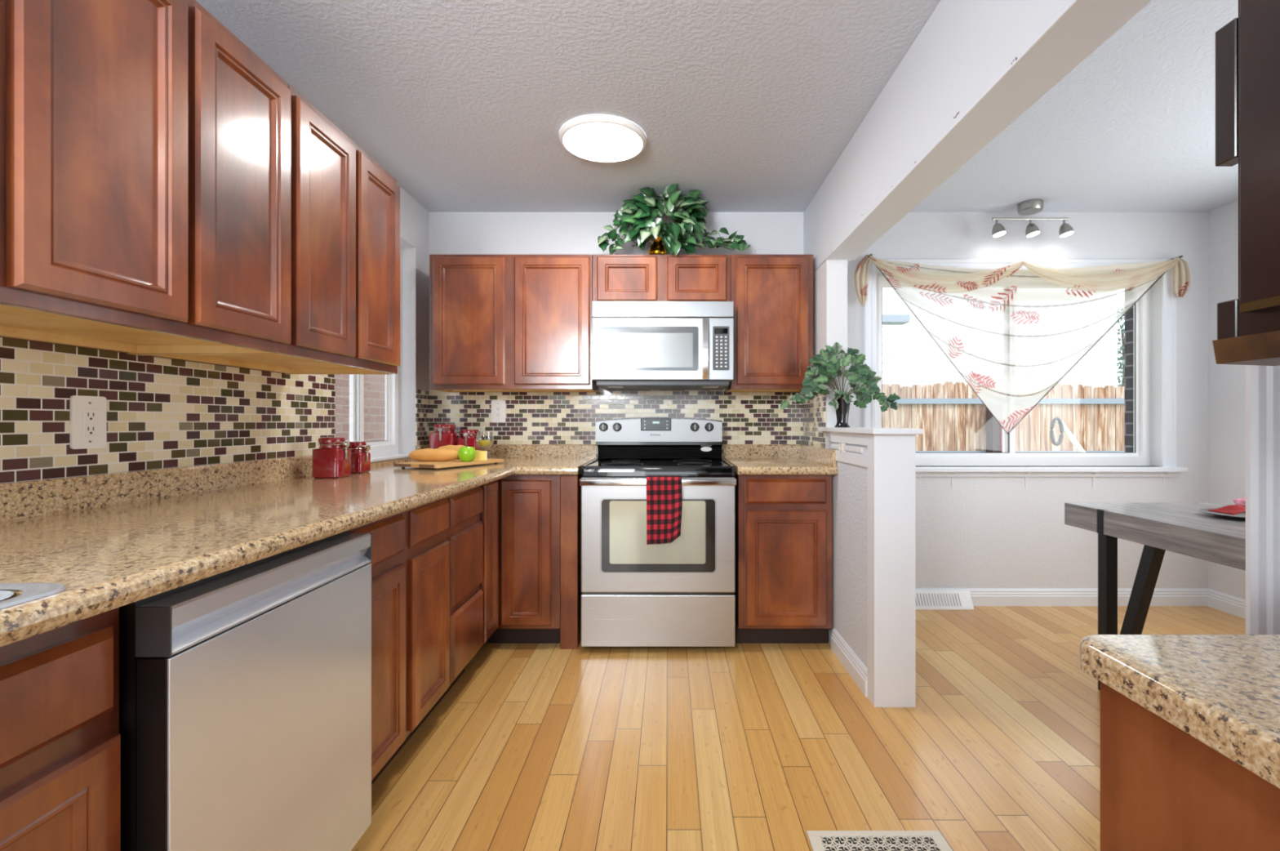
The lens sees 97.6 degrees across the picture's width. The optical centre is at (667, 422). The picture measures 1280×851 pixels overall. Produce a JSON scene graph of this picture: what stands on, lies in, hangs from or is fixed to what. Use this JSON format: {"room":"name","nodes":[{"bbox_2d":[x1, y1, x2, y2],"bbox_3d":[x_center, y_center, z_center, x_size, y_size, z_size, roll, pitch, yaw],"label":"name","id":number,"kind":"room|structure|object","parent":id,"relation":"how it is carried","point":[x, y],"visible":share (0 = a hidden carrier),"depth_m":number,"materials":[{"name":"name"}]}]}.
{"room":"kitchen","nodes":[
{"label":"kitchen","id":0,"kind":"room"},
{"bbox_2d":[0,184,429,483],"bbox_3d":[-1.552,-0.087,0.210,0.156,2.434,6.820,0,0,0],"label":"wall","id":1,"kind":"structure","parent":0,"point":[162,413],"depth_m":1.70,"materials":[{"name":"tile"}]},
{"bbox_2d":[70,395,106,448],"bbox_3d":[-1.469,-0.001,1.422,0.009,0.133,0.085,0,0,0],"label":"wall outlet","id":2,"kind":"object","parent":1,"relation":"attached to","point":[88,414],"visible":1,"depth_m":1.42,"materials":[{"name":"white plastic"}]},
{"bbox_2d":[83,408,97,435],"bbox_3d":[-1.467,-0.001,1.422,0.002,0.070,0.034,0,0,0],"label":"receptacle","id":3,"kind":"object","parent":2,"relation":"attached to","point":[90,415],"depth_m":1.42,"materials":[{"name":"white plastic"}]},
{"bbox_2d":[0,0,290,354],"bbox_3d":[-1.249,-0.561,1.206,0.448,0.748,0.671,0,0,0],"label":"upper cabinet","id":4,"kind":"object","parent":1,"relation":"attached to","point":[145,147],"visible":1,"depth_m":1.12,"materials":[{"name":"brown wood"}]},
{"bbox_2d":[133,83,399,373],"bbox_3d":[-1.249,-0.561,1.854,0.448,0.748,0.622,0,0,0],"label":"upper cabinet","id":5,"kind":"object","parent":1,"relation":"attached to","point":[345,206],"visible":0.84,"depth_m":1.78,"materials":[{"name":"brown wood"}]},
{"bbox_2d":[349,366,409,462],"bbox_3d":[-1.549,-0.414,2.882,0.162,1.222,0.805,0,0,0],"label":"window","id":6,"kind":"structure","parent":1,"relation":"in","point":[388,449],"depth_m":3.06,"materials":[{"name":"white plastic"}]},
{"bbox_2d":[195,0,1238,212],"bbox_3d":[0.900,-1.354,0.250,5.200,0.100,6.900,0,0,0],"label":"ceiling","id":7,"kind":"structure","parent":0,"point":[749,105],"depth_m":2.25,"materials":[{"name":"white paint"}]},
{"bbox_2d":[559,114,646,162],"bbox_3d":[-0.297,-1.288,2.565,0.396,0.032,0.396,0,0,0],"label":"ceiling light","id":8,"kind":"object","parent":7,"relation":"in","point":[598,138],"visible":1,"depth_m":2.51,"materials":[{"name":"white glass"}]},
{"bbox_2d":[804,0,1073,273],"bbox_3d":[0.912,-1.087,0.935,0.145,0.435,5.070,0,0,0],"label":"beam","id":9,"kind":"structure","parent":7,"relation":"attached to","point":[964,46],"depth_m":1.83,"materials":[{"name":"paint"}]},
{"bbox_2d":[991,199,1074,237],"bbox_3d":[2.166,-1.205,3.330,0.474,0.197,0.132,0,0,0],"label":"track light","id":10,"kind":"object","parent":7,"relation":"attached to","point":[1031,206],"visible":1,"depth_m":3.31,"materials":[{"name":"silver metal"}]},
{"bbox_2d":[351,605,1245,850],"bbox_3d":[0.900,1.180,0.250,5.200,0.100,6.900,0,0,0],"label":"floor","id":11,"kind":"structure","parent":0,"point":[534,746],"depth_m":1.93,"materials":[{"name":"brown wood"}]},
{"bbox_2d":[0,607,120,850],"bbox_3d":[-1.156,0.694,0.437,0.642,0.872,0.874,0,0,0],"label":"base cabinet","id":12,"kind":"object","parent":11,"relation":"on","point":[60,739],"visible":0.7,"depth_m":0.78,"materials":[{"name":"brown wood"}]},
{"bbox_2d":[119,528,371,850],"bbox_3d":[-1.083,0.694,1.177,0.604,0.873,0.598,0,0,0],"label":"dishwasher","id":13,"kind":"object","parent":11,"relation":"on","point":[245,691],"visible":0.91,"depth_m":1.06,"materials":[{"name":"silver metal"}]},
{"bbox_2d":[350,497,449,784],"bbox_3d":[-1.156,0.694,1.827,0.642,0.872,0.674,0,0,0],"label":"base cabinet","id":14,"kind":"object","parent":11,"relation":"on","point":[410,562],"visible":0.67,"depth_m":1.83,"materials":[{"name":"brown wood"}]},
{"bbox_2d":[428,485,483,714],"bbox_3d":[-1.156,0.694,2.358,0.642,0.872,0.384,0,0,0],"label":"base cabinet","id":15,"kind":"object","parent":11,"relation":"on","point":[464,533],"visible":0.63,"depth_m":2.32,"materials":[{"name":"brown wood"}]},
{"bbox_2d":[480,474,559,648],"bbox_3d":[-1.008,0.694,3.010,0.937,0.872,0.915,0,0,0],"label":"base cabinet","id":16,"kind":"object","parent":11,"relation":"on","point":[520,516],"visible":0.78,"depth_m":2.78,"materials":[{"name":"brown wood"}]},
{"bbox_2d":[0,444,596,646],"bbox_3d":[-0.960,0.195,1.585,1.038,0.122,3.769,0,0,0],"label":"countertop","id":17,"kind":"structure","parent":16,"relation":"on","point":[114,540],"depth_m":1.27,"materials":[{"name":"stone"}]},
{"bbox_2d":[0,582,66,608],"bbox_3d":[-1.051,0.300,0.401,0.558,0.180,0.682,0,0,0],"label":"sink","id":18,"kind":"object","parent":17,"relation":"in","point":[32,591],"visible":1,"depth_m":0.71,"materials":[{"name":"silver metal"}]},
{"bbox_2d":[0,590,13,601],"bbox_3d":[-1.050,0.302,0.407,0.497,0.176,0.612,0,0,0],"label":"basin","id":19,"kind":"object","parent":18,"relation":"in","point":[4,594],"depth_m":0.71,"materials":[{"name":"silver metal"}]},
{"bbox_2d":[311,436,351,478],"bbox_3d":[-1.322,0.137,2.213,0.115,0.158,0.103,0,0,0],"label":"canister","id":20,"kind":"object","parent":17,"relation":"on","point":[332,459],"visible":1,"depth_m":2.17,"materials":[{"name":"red glass"}]},
{"bbox_2d":[347,440,370,473],"bbox_3d":[-1.342,0.148,2.418,0.102,0.135,0.090,0,0,0],"label":"canister","id":21,"kind":"object","parent":17,"relation":"on","point":[360,458],"visible":0.75,"depth_m":2.38,"materials":[{"name":"red glass"}]},
{"bbox_2d":[429,423,459,448],"bbox_3d":[-1.300,0.112,3.256,0.135,0.208,0.147,0,0,-3],"label":"canister","id":22,"kind":"object","parent":17,"relation":"on","point":[444,434],"visible":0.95,"depth_m":3.20,"materials":[{"name":"red glass"}]},
{"bbox_2d":[393,457,503,469],"bbox_3d":[-1.090,0.204,2.825,0.280,0.023,0.481,0,0,22],"label":"cutting board","id":23,"kind":"object","parent":17,"relation":"on","point":[438,464],"visible":0.88,"depth_m":2.68,"materials":[{"name":"brown wood"}]},
{"bbox_2d":[408,448,458,461],"bbox_3d":[-1.165,0.161,2.799,0.251,0.067,0.081,0,0,-7],"label":"bread loaf","id":24,"kind":"object","parent":23,"relation":"on","point":[425,454],"visible":0.93,"depth_m":2.77,"materials":[{"name":"orange food"}]},
{"bbox_2d":[438,444,466,458],"bbox_3d":[-1.130,0.156,2.974,0.221,0.078,0.071,0,0,15],"label":"bread loaf","id":25,"kind":"object","parent":23,"relation":"on","point":[456,447],"visible":0.23,"depth_m":2.96,"materials":[{"name":"orange food"}]},
{"bbox_2d":[457,444,475,461],"bbox_3d":[-1.000,0.149,2.785,0.088,0.087,0.088,0,0,0],"label":"apple","id":26,"kind":"object","parent":23,"relation":"on","point":[467,453],"visible":1,"depth_m":2.75,"materials":[{"name":"green food"}]},
{"bbox_2d":[474,449,487,460],"bbox_3d":[-0.971,0.168,2.900,0.063,0.050,0.061,0,0,-17],"label":"cheese wedge","id":27,"kind":"object","parent":23,"relation":"on","point":[480,455],"visible":0.89,"depth_m":2.87,"materials":[{"name":"yellow food"}]},
{"bbox_2d":[456,429,481,450],"bbox_3d":[-1.170,0.128,3.294,0.118,0.175,0.130,0,0,-3],"label":"canister","id":28,"kind":"object","parent":17,"relation":"on","point":[467,436],"visible":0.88,"depth_m":3.25,"materials":[{"name":"red glass"}]},
{"bbox_2d":[475,431,493,450],"bbox_3d":[-1.012,0.133,3.090,0.098,0.165,0.098,0,0,0],"label":"wine glass","id":29,"kind":"object","parent":17,"relation":"on","point":[483,444],"visible":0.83,"depth_m":3.06,"materials":[{"name":"white"}]},
{"bbox_2d":[560,473,582,648],"bbox_3d":[-0.495,0.694,3.132,0.086,0.872,0.668,0,0,0],"label":"filler panel","id":30,"kind":"object","parent":11,"relation":"on","point":[571,593],"visible":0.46,"depth_m":2.80,"materials":[{"name":"brown wood"}]},
{"bbox_2d":[579,417,736,646],"bbox_3d":[-0.049,0.548,3.067,0.762,1.164,0.745,0,0,0],"label":"range","id":31,"kind":"object","parent":11,"relation":"on","point":[680,592],"visible":1,"depth_m":2.74,"materials":[{"name":"silver metal"}]},
{"bbox_2d":[580,457,735,475],"bbox_3d":[-0.049,0.237,3.079,0.762,0.050,0.681,0,0,0],"label":"cooktop","id":32,"kind":"object","parent":31,"relation":"in","point":[597,466],"depth_m":2.74,"materials":[{"name":"black glass"}]},
{"bbox_2d":[646,476,682,544],"bbox_3d":[-0.018,0.423,2.699,0.172,0.323,0.043,0,0,0],"label":"dish towel","id":33,"kind":"object","parent":31,"relation":"hanging from","point":[664,494],"visible":1,"depth_m":2.69,"materials":[{"name":"red fabric"}]},
{"bbox_2d":[733,473,832,643],"bbox_3d":[0.587,0.694,3.123,0.470,0.872,0.687,0,0,0],"label":"base cabinet","id":34,"kind":"object","parent":11,"relation":"on","point":[783,592],"visible":0.89,"depth_m":2.79,"materials":[{"name":"brown wood"}]},
{"bbox_2d":[723,444,837,474],"bbox_3d":[0.586,0.195,3.099,0.487,0.122,0.728,0,0,0],"label":"countertop","id":35,"kind":"structure","parent":34,"relation":"on","point":[747,459],"depth_m":3.08,"materials":[{"name":"stone"}]},
{"bbox_2d":[806,830,952,850],"bbox_3d":[0.565,1.127,1.475,0.366,0.006,0.140,0,0,0],"label":"floor vent","id":36,"kind":"object","parent":11,"relation":"in","point":[820,840],"visible":1,"depth_m":1.51,"materials":[{"name":"beige metal"}]},
{"bbox_2d":[915,589,973,608],"bbox_3d":[1.576,1.079,3.417,0.551,0.099,0.065,0,0,0],"label":"floor vent","id":37,"kind":"object","parent":11,"relation":"in","point":[925,598],"visible":0.66,"depth_m":3.41,"materials":[{"name":"white plastic"}]},
{"bbox_2d":[1064,502,1245,689],"bbox_3d":[2.297,0.747,1.782,0.971,0.765,1.565,0,0,0],"label":"dining table","id":38,"kind":"object","parent":11,"relation":"on","point":[1180,527],"visible":0.7,"depth_m":2.19,"materials":[{"name":"grey wood"}]},
{"bbox_2d":[1199,508,1245,519],"bbox_3d":[2.215,0.357,2.150,0.256,0.016,0.256,0,0,0],"label":"plate","id":39,"kind":"object","parent":38,"relation":"on","point":[1242,515],"visible":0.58,"depth_m":2.17,"materials":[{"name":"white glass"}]},
{"bbox_2d":[1207,504,1245,515],"bbox_3d":[2.170,0.330,2.140,0.122,0.031,0.102,0,0,0],"label":"napkin","id":40,"kind":"object","parent":39,"relation":"on","point":[1233,509],"visible":0.75,"depth_m":2.13,"materials":[{"name":"red fabric"}]},
{"bbox_2d":[1232,496,1245,506],"bbox_3d":[2.235,0.317,2.170,0.068,0.059,0.069,0,0,0],"label":"flower","id":41,"kind":"object","parent":39,"relation":"on","point":[1238,501],"visible":0.38,"depth_m":2.16,"materials":[{"name":"pink plant"}]},
{"bbox_2d":[1100,680,1279,850],"bbox_3d":[0.696,0.688,-0.173,0.540,0.884,1.453,0,0,0],"label":"base cabinet","id":42,"kind":"object","parent":11,"relation":"on","point":[1162,788],"visible":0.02,"depth_m":0.48,"materials":[{"name":"brown wood"}]},
{"bbox_2d":[1080,634,1279,787],"bbox_3d":[0.689,0.231,-0.161,0.557,0.029,1.478,0,0,0],"label":"countertop","id":43,"kind":"structure","parent":42,"relation":"on","point":[1223,691],"depth_m":0.48,"materials":[{"name":"stone"}]},
{"bbox_2d":[429,212,1208,587],"bbox_3d":[1.008,-0.087,3.542,4.976,2.434,0.156,0,0,0],"label":"wall","id":44,"kind":"structure","parent":0,"point":[976,531],"depth_m":3.47,"materials":[{"name":"white paint"}]},
{"bbox_2d":[491,400,505,422],"bbox_3d":[-1.048,-0.069,3.459,0.088,0.137,0.009,0,0,0],"label":"wall outlet","id":45,"kind":"object","parent":44,"relation":"attached to","point":[498,406],"visible":1,"depth_m":3.46,"materials":[{"name":"white plastic"}]},
{"bbox_2d":[495,405,501,417],"bbox_3d":[-1.048,-0.069,3.457,0.034,0.070,0.002,0,0,0],"label":"receptacle","id":46,"kind":"object","parent":45,"relation":"attached to","point":[498,408],"depth_m":3.46,"materials":[{"name":"white plastic"}]},
{"bbox_2d":[429,254,599,392],"bbox_3d":[-0.886,-0.567,3.299,0.918,0.761,0.328,0,0,0],"label":"upper cabinet","id":47,"kind":"object","parent":44,"relation":"attached to","point":[498,322],"visible":0.92,"depth_m":3.15,"materials":[{"name":"brown wood"}]},
{"bbox_2d":[592,254,730,301],"bbox_3d":[-0.036,-0.801,3.299,0.777,0.293,0.328,0,0,0],"label":"upper cabinet","id":48,"kind":"object","parent":44,"relation":"attached to","point":[615,277],"visible":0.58,"depth_m":3.14,"materials":[{"name":"brown wood"}]},
{"bbox_2d":[591,301,733,390],"bbox_3d":[-0.028,-0.426,3.219,0.762,0.456,0.483,0,0,0],"label":"microwave","id":49,"kind":"object","parent":48,"relation":"attached to","point":[637,345],"visible":1,"depth_m":3.01,"materials":[{"name":"silver metal"}]},
{"bbox_2d":[597,183,750,255],"bbox_3d":[0.034,-1.131,3.158,0.861,0.413,0.308,0,0,0],"label":"pothos","id":50,"kind":"object","parent":48,"relation":"on","point":[689,216],"visible":0.98,"depth_m":3.13,"materials":[{"name":"green plant"}]},
{"bbox_2d":[648,235,666,254],"bbox_3d":[-0.061,-1.005,3.220,0.112,0.114,0.112,0,0,0],"label":"pot","id":51,"kind":"object","parent":50,"relation":"on","point":[657,247],"depth_m":3.18,"materials":[{"name":"gold metal"}]},
{"bbox_2d":[724,254,813,392],"bbox_3d":[0.587,-0.567,3.299,0.465,0.761,0.328,0,0,0],"label":"upper cabinet","id":52,"kind":"object","parent":44,"relation":"attached to","point":[771,295],"visible":0.76,"depth_m":3.15,"materials":[{"name":"brown wood"}]},
{"bbox_2d":[863,257,1187,487],"bbox_3d":[2.183,-0.304,3.510,1.985,1.415,0.190,0,0,0],"label":"window","id":53,"kind":"structure","parent":44,"relation":"in","point":[1140,455],"depth_m":3.46,"materials":[{"name":"white plastic"}]},
{"bbox_2d":[853,253,1191,434],"bbox_3d":[2.159,-0.480,3.409,2.052,1.100,0.112,0,0,0],"label":"curtain","id":54,"kind":"object","parent":53,"relation":"hanging from","point":[1010,382],"visible":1,"depth_m":3.39,"materials":[{"name":"white fabric"}]},
{"bbox_2d":[915,587,1208,605],"bbox_3d":[2.148,1.078,3.461,2.396,0.104,0.018,0,0,0],"label":"baseboard","id":55,"kind":"structure","parent":44,"relation":"attached to","point":[980,596],"depth_m":3.45,"materials":[{"name":"white paint"}]},
{"bbox_2d":[802,259,866,696],"bbox_3d":[0.893,0.134,2.855,0.158,1.993,1.230,0,0,0],"label":"wall","id":56,"kind":"structure","parent":0,"point":[850,483],"depth_m":2.71,"materials":[{"name":"white paint"}]},
{"bbox_2d":[831,442,862,454],"bbox_3d":[0.827,0.118,2.610,0.009,0.104,0.450,0,0,0],"label":"wall outlet","id":57,"kind":"object","parent":56,"relation":"attached to","point":[842,446],"visible":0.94,"depth_m":2.61,"materials":[{"name":"white plastic"}]},
{"bbox_2d":[840,442,842,454],"bbox_3d":[0.825,0.118,2.665,0.002,0.070,0.034,0,0,0],"label":"receptacle","id":58,"kind":"object","parent":57,"relation":"attached to","point":[841,443],"depth_m":2.66,"materials":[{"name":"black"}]},
{"bbox_2d":[818,426,922,434],"bbox_3d":[0.902,0.035,2.598,0.195,0.022,0.805,0,0,0],"label":"trim","id":59,"kind":"structure","parent":56,"relation":"on","point":[868,430],"depth_m":2.24,"materials":[{"name":"white paint"}]},
{"bbox_2d":[780,342,900,426],"bbox_3d":[0.864,-0.197,2.845,0.588,0.441,0.246,0,0,0],"label":"potted plant","id":60,"kind":"object","parent":59,"relation":"on","point":[863,380],"visible":1,"depth_m":2.80,"materials":[{"name":"green plant"}]},
{"bbox_2d":[833,397,850,426],"bbox_3d":[0.891,-0.051,2.860,0.086,0.150,0.086,0,0,0],"label":"vase","id":61,"kind":"object","parent":60,"relation":"on","point":[842,405],"depth_m":2.83,"materials":[{"name":"black"}]},
{"bbox_2d":[830,431,915,706],"bbox_3d":[0.902,0.589,2.533,0.164,1.083,0.614,0,0,0],"label":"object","id":62,"kind":"structure","parent":56,"relation":"attached to","point":[890,460],"depth_m":2.23,"materials":[{"name":"white paint"}]},
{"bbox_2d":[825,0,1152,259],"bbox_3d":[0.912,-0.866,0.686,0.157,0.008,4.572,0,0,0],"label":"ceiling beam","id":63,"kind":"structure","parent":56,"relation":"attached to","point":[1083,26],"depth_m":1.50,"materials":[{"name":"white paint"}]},
{"bbox_2d":[1208,200,1245,599],"bbox_3d":[3.421,-0.087,0.135,0.150,2.434,6.670,0,0,0],"label":"wall","id":64,"kind":"structure","parent":0,"point":[1226,382],"depth_m":3.37,"materials":[{"name":"white paint"}]},
{"bbox_2d":[1208,588,1245,618],"bbox_3d":[3.337,1.078,2.200,0.018,0.104,2.540,0,0,0],"label":"baseboard","id":65,"kind":"structure","parent":64,"relation":"attached to","point":[1233,605],"depth_m":3.34,"materials":[{"name":"white paint"}]},
{"label":"outside","id":66,"kind":"structure","parent":0,"visible":0},
{"bbox_3d":[3.000,1.480,16.900,34.000,0.100,26.200,0,0,0],"label":"ground","id":67,"kind":"structure","parent":66,"visible":0},
{"bbox_2d":[335,373,385,441],"bbox_3d":[-2.825,-0.420,4.350,0.150,3.700,5.700,0,0,0],"label":"wall","id":68,"kind":"structure","parent":67,"relation":"on","point":[374,384],"depth_m":5.13,"materials":[{"name":"pink brick"}]},
{"bbox_2d":[881,287,1117,387],"bbox_3d":[4.207,-1.520,11.000,9.015,5.900,3.000,0,0,0],"label":"sky","id":69,"kind":"structure","parent":67,"relation":"on","point":[910,356],"depth_m":10.49,"materials":[{"name":"white"}]},
{"bbox_2d":[881,382,1124,452],"bbox_3d":[5.066,0.450,7.200,7.132,1.960,0.240,0,0,0],"label":"fence","id":70,"kind":"object","parent":67,"relation":"on","point":[951,416],"visible":0.24,"depth_m":7.30,"materials":[{"name":"brown wood"}]},
{"bbox_2d":[1049,416,1085,452],"bbox_3d":[3.990,0.695,4.988,1.201,1.495,0.068,0,0,0],"label":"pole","id":71,"kind":"object","parent":67,"relation":"on","point":[1063,428],"visible":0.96,"depth_m":4.97,"materials":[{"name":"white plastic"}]},
{"bbox_2d":[1116,315,1124,386],"bbox_3d":[11.504,-0.808,14.197,1.880,4.485,1.898,0,0,0],"label":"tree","id":72,"kind":"object","parent":67,"relation":"on","point":[1122,331],"visible":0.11,"depth_m":14.21,"materials":[{"name":"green plant"}]},
{"bbox_3d":[2.158,-0.087,-0.335,2.376,2.434,2.530,0,0,0],"label":"wall partition","id":73,"kind":"structure","parent":0,"visible":0},
{"bbox_2d":[1212,0,1279,365],"bbox_3d":[0.753,-0.514,-0.013,0.426,0.912,1.174,0,0,0],"label":"upper cabinet","id":74,"kind":"object","parent":73,"relation":"attached to","point":[1247,47],"visible":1,"depth_m":0.52,"materials":[{"name":"brown wood"}]},
{"bbox_2d":[1245,364,1279,634],"bbox_3d":[0.913,0.130,0.811,0.143,2.000,0.010,0,0,0],"label":"trim","id":75,"kind":"structure","parent":73,"relation":"attached to","point":[1262,382],"depth_m":0.81,"materials":[{"name":"white paint"}]},
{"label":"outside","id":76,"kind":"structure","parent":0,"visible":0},
{"bbox_2d":[1124,306,1133,452],"bbox_3d":[2.193,0.063,3.650,2.606,2.734,0.060,0,0,0],"label":"wall","id":77,"kind":"structure","parent":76,"point":[1129,314],"depth_m":3.64,"materials":[{"name":"brick"}]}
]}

